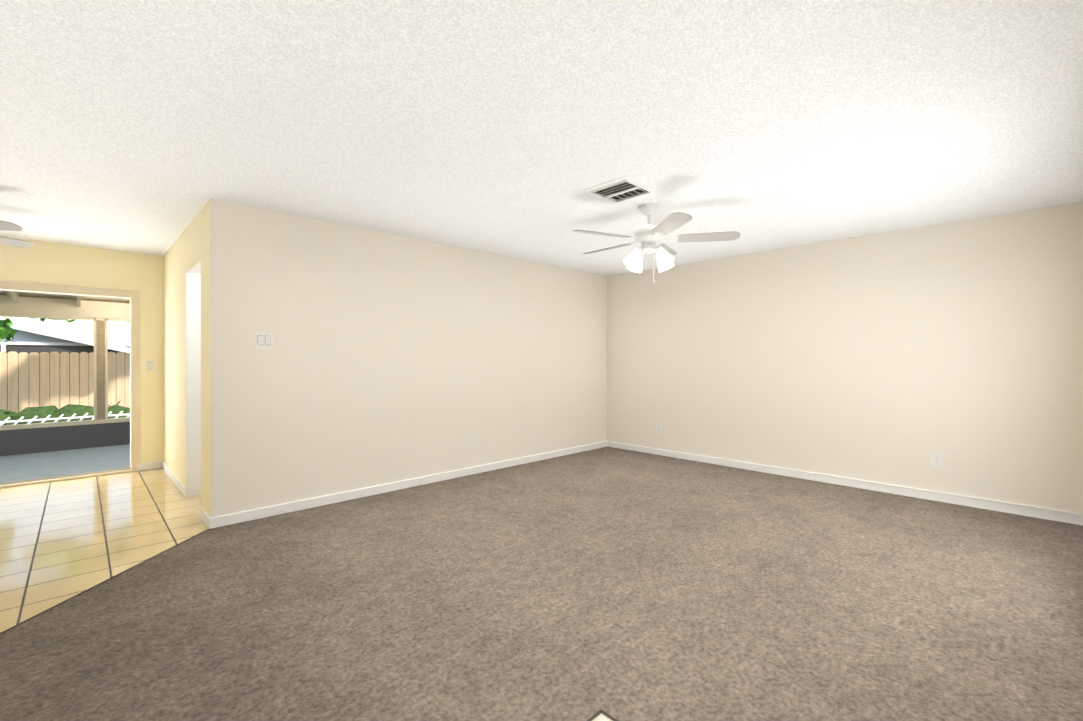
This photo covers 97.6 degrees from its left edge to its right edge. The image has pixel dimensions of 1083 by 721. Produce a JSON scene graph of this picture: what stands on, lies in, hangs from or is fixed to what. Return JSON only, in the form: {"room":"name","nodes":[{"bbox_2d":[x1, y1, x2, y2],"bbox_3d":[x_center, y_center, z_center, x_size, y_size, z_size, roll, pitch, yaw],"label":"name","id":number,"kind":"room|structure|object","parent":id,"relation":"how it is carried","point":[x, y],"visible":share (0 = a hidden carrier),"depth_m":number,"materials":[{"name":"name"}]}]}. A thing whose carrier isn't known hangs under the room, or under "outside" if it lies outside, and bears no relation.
{"room":"empty living room","nodes":[
{"label":"empty living room","id":0,"kind":"room"},
{"bbox_2d":[0,237,163,463],"bbox_3d":[-3.827,0.115,6.051,8.120,2.840,0.120,0,0,-44],"label":"wall","id":1,"kind":"structure","parent":0,"point":[41,262],"depth_m":5.25,"materials":[{"name":"beige paint"}]},
{"bbox_2d":[0,281,140,487],"bbox_3d":[-5.413,0.234,4.498,2.450,2.015,0.135,0,0,-44],"label":"door frame","id":2,"kind":"structure","parent":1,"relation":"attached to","point":[135,410],"depth_m":5.25,"materials":[{"name":"beige wood"}]},
{"bbox_2d":[146,360,153,370],"bbox_3d":[-4.432,0.056,5.368,0.070,0.116,0.012,0,0,-44],"label":"light switch","id":3,"kind":"object","parent":1,"relation":"attached to","point":[149,365],"visible":1,"depth_m":5.37,"materials":[{"name":"white plastic"}]},
{"bbox_2d":[163,203,207,513],"bbox_3d":[-3.397,0.169,4.564,0.120,2.740,2.610,0,0,-44],"label":"wall","id":4,"kind":"structure","parent":0,"point":[185,366],"depth_m":4.36,"materials":[{"name":"beige paint"}]},
{"bbox_2d":[161,461,185,496],"bbox_3d":[-3.797,1.198,4.878,0.018,0.080,1.614,0,0,-44],"label":"baseboard","id":5,"kind":"structure","parent":4,"relation":"attached to","point":[164,466],"depth_m":4.77,"materials":[{"name":"white wood"}]},
{"bbox_2d":[199,506,208,522],"bbox_3d":[-2.597,1.201,3.647,0.018,0.080,0.384,0,0,-44],"label":"baseboard","id":6,"kind":"structure","parent":4,"relation":"attached to","point":[202,513],"depth_m":3.67,"materials":[{"name":"white wood"}]},
{"bbox_2d":[0,468,612,720],"bbox_3d":[-2.508,1.245,2.179,4.600,0.001,7.270,0,0,-44],"label":"floor","id":7,"kind":"structure","parent":0,"point":[62,541],"depth_m":3.44,"materials":[{"name":"beige tile"}]},
{"bbox_2d":[0,529,617,720],"bbox_3d":[-1.806,1.246,0.960,3.910,0.001,4.544,0,0,-44],"label":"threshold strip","id":8,"kind":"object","parent":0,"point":[598,713],"depth_m":2.34,"materials":[{"name":"grey"}]},
{"bbox_2d":[207,198,606,516],"bbox_3d":[-0.751,0.167,5.237,4.850,2.740,0.120,0,0,-44],"label":"wall","id":9,"kind":"structure","parent":0,"point":[388,358],"depth_m":4.39,"materials":[{"name":"beige paint"}]},
{"bbox_2d":[255,332,272,348],"bbox_3d":[-2.190,-0.159,3.741,0.130,0.130,0.012,0,0,-44],"label":"light switch","id":10,"kind":"object","parent":9,"relation":"attached to","point":[263,340],"visible":1,"depth_m":3.74,"materials":[{"name":"white plastic"}]},
{"bbox_2d":[205,441,608,528],"bbox_3d":[-0.753,1.197,5.147,4.752,0.080,0.018,0,0,-44],"label":"baseboard","id":11,"kind":"structure","parent":9,"relation":"attached to","point":[279,509],"depth_m":4.37,"materials":[{"name":"white wood"}]},
{"bbox_2d":[472,435,477,446],"bbox_3d":[-0.724,0.877,5.176,0.078,0.128,0.007,0,0,-44],"label":"electrical outlet","id":12,"kind":"object","parent":9,"relation":"attached to","point":[474,440],"visible":1,"depth_m":5.17,"materials":[{"name":"white plastic"}]},
{"bbox_2d":[0,446,1082,720],"bbox_3d":[-0.338,1.245,2.389,8.000,0.001,4.540,0,0,-44],"label":"floor carpet","id":13,"kind":"object","parent":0,"point":[618,584],"visible":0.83,"depth_m":2.34,"materials":[{"name":"brown carpet"}]},
{"bbox_2d":[0,0,1082,275],"bbox_3d":[-1.291,-1.258,3.359,8.240,0.120,7.510,0,0,-44],"label":"ceiling","id":14,"kind":"structure","parent":0,"point":[510,128],"depth_m":2.33,"materials":[{"name":"white paint"}]},
{"bbox_2d":[0,220,33,246],"bbox_3d":[-4.341,-0.896,3.195,1.229,0.603,1.272,0,0,-44],"label":"ceiling fan","id":15,"kind":"object","parent":14,"relation":"hanging from","point":[6,226],"visible":1,"depth_m":3.69,"materials":[{"name":"white"}]},
{"bbox_2d":[584,175,657,202],"bbox_3d":[0.558,-1.188,3.325,0.371,0.020,0.370,0,0,-44],"label":"ceiling vent","id":16,"kind":"object","parent":14,"relation":"in","point":[622,188],"visible":1,"depth_m":3.30,"materials":[{"name":"white metal"}]},
{"bbox_2d":[573,203,739,283],"bbox_3d":[0.805,-0.898,3.724,1.272,0.603,1.226,0,0,-44],"label":"ceiling fan","id":17,"kind":"object","parent":14,"relation":"hanging from","point":[648,237],"visible":1,"depth_m":3.60,"materials":[{"name":"white"}]},
{"bbox_2d":[607,202,1082,513],"bbox_3d":[2.611,0.167,5.177,0.120,2.740,4.660,0,0,-44],"label":"wall","id":18,"kind":"structure","parent":0,"point":[897,358],"depth_m":4.48,"materials":[{"name":"beige paint"}]},
{"bbox_2d":[656,423,660,433],"bbox_3d":[1.533,0.889,6.195,0.007,0.128,0.078,0,0,-44],"label":"electrical outlet","id":19,"kind":"object","parent":18,"relation":"attached to","point":[658,428],"visible":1,"depth_m":6.19,"materials":[{"name":"white plastic"}]},
{"bbox_2d":[609,441,1080,524],"bbox_3d":[2.528,1.197,5.170,0.022,0.080,4.530,0,0,-44],"label":"baseboard","id":20,"kind":"structure","parent":18,"relation":"attached to","point":[1055,515],"depth_m":4.47,"materials":[{"name":"white wood"}]},
{"bbox_2d":[932,452,942,467],"bbox_3d":[3.494,0.880,4.183,0.007,0.128,0.078,0,0,-44],"label":"electrical outlet","id":21,"kind":"object","parent":18,"relation":"attached to","point":[937,459],"visible":1,"depth_m":4.18,"materials":[{"name":"white plastic"}]},
{"label":"outside","id":22,"kind":"structure","parent":0,"visible":0},
{"bbox_3d":[-6.129,1.632,6.897,70.000,0.200,70.000,0,0,-44],"label":"ground","id":23,"kind":"structure","parent":22,"visible":0},
{"bbox_2d":[0,318,17,342],"bbox_3d":[-10.305,-0.943,7.013,3.522,5.018,3.126,0,0,-44],"label":"tree","id":24,"kind":"object","parent":23,"relation":"on","point":[7,332],"visible":0.77,"depth_m":7.97,"materials":[{"name":"green plant"}]},
{"bbox_2d":[0,444,129,482],"bbox_3d":[-6.538,1.407,5.311,7.200,0.260,2.600,0,0,-44],"label":"lanai","id":25,"kind":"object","parent":23,"relation":"on","point":[20,467],"depth_m":5.92,"materials":[{"name":"concrete"}]},
{"bbox_2d":[0,422,129,455],"bbox_3d":[-7.396,1.104,6.191,7.200,0.340,0.140,0,0,-44],"label":"wall","id":26,"kind":"structure","parent":25,"relation":"on","point":[31,440],"depth_m":6.70,"materials":[{"name":"grey"}]},
{"bbox_2d":[0,295,129,430],"bbox_3d":[-7.396,0.034,6.188,7.200,1.800,0.140,0,0,-44],"label":"frame","id":27,"kind":"object","parent":26,"relation":"on","point":[101,314],"visible":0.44,"depth_m":6.92,"materials":[{"name":"beige wood"}]},
{"bbox_2d":[0,290,129,306],"bbox_3d":[-6.643,-0.939,5.412,7.200,0.370,2.900,0,0,-44],"label":"roof","id":28,"kind":"structure","parent":27,"relation":"on","point":[13,295],"depth_m":6.62,"materials":[{"name":"beige wood"}]},
{"bbox_2d":[0,400,129,424],"bbox_3d":[-9.573,1.201,9.096,5.042,0.751,0.831,0,0,-44],"label":"bush","id":29,"kind":"object","parent":23,"relation":"on","point":[54,411],"visible":0.23,"depth_m":9.09,"materials":[{"name":"green plant"}]},
{"bbox_2d":[0,351,129,412],"bbox_3d":[-10.231,0.668,9.364,9.573,1.714,0.064,0,0,-44],"label":"fence","id":30,"kind":"object","parent":23,"relation":"on","point":[56,379],"visible":0.21,"depth_m":9.66,"materials":[{"name":"brown wood"}]},
{"bbox_2d":[0,319,129,354],"bbox_3d":[-20.788,-0.462,11.900,18.800,3.960,10.360,0,0,-44],"label":"house","id":31,"kind":"structure","parent":23,"relation":"on","point":[29,339],"depth_m":12.50,"materials":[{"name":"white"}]},
{"bbox_2d":[0,411,129,425],"bbox_3d":[-9.217,1.196,8.171,3.357,0.412,0.374,0,0,-44],"label":"picket","id":32,"kind":"object","parent":23,"relation":"on","point":[34,419],"visible":0.23,"depth_m":8.66,"materials":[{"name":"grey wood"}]},
{"bbox_2d":[31,318,129,322],"bbox_3d":[-8.025,-0.747,9.518,3.338,4.600,2.719,0,0,-44],"label":"tree","id":33,"kind":"object","parent":23,"relation":"on","point":[43,320],"depth_m":8.43,"materials":[{"name":"green plant"}]}
]}

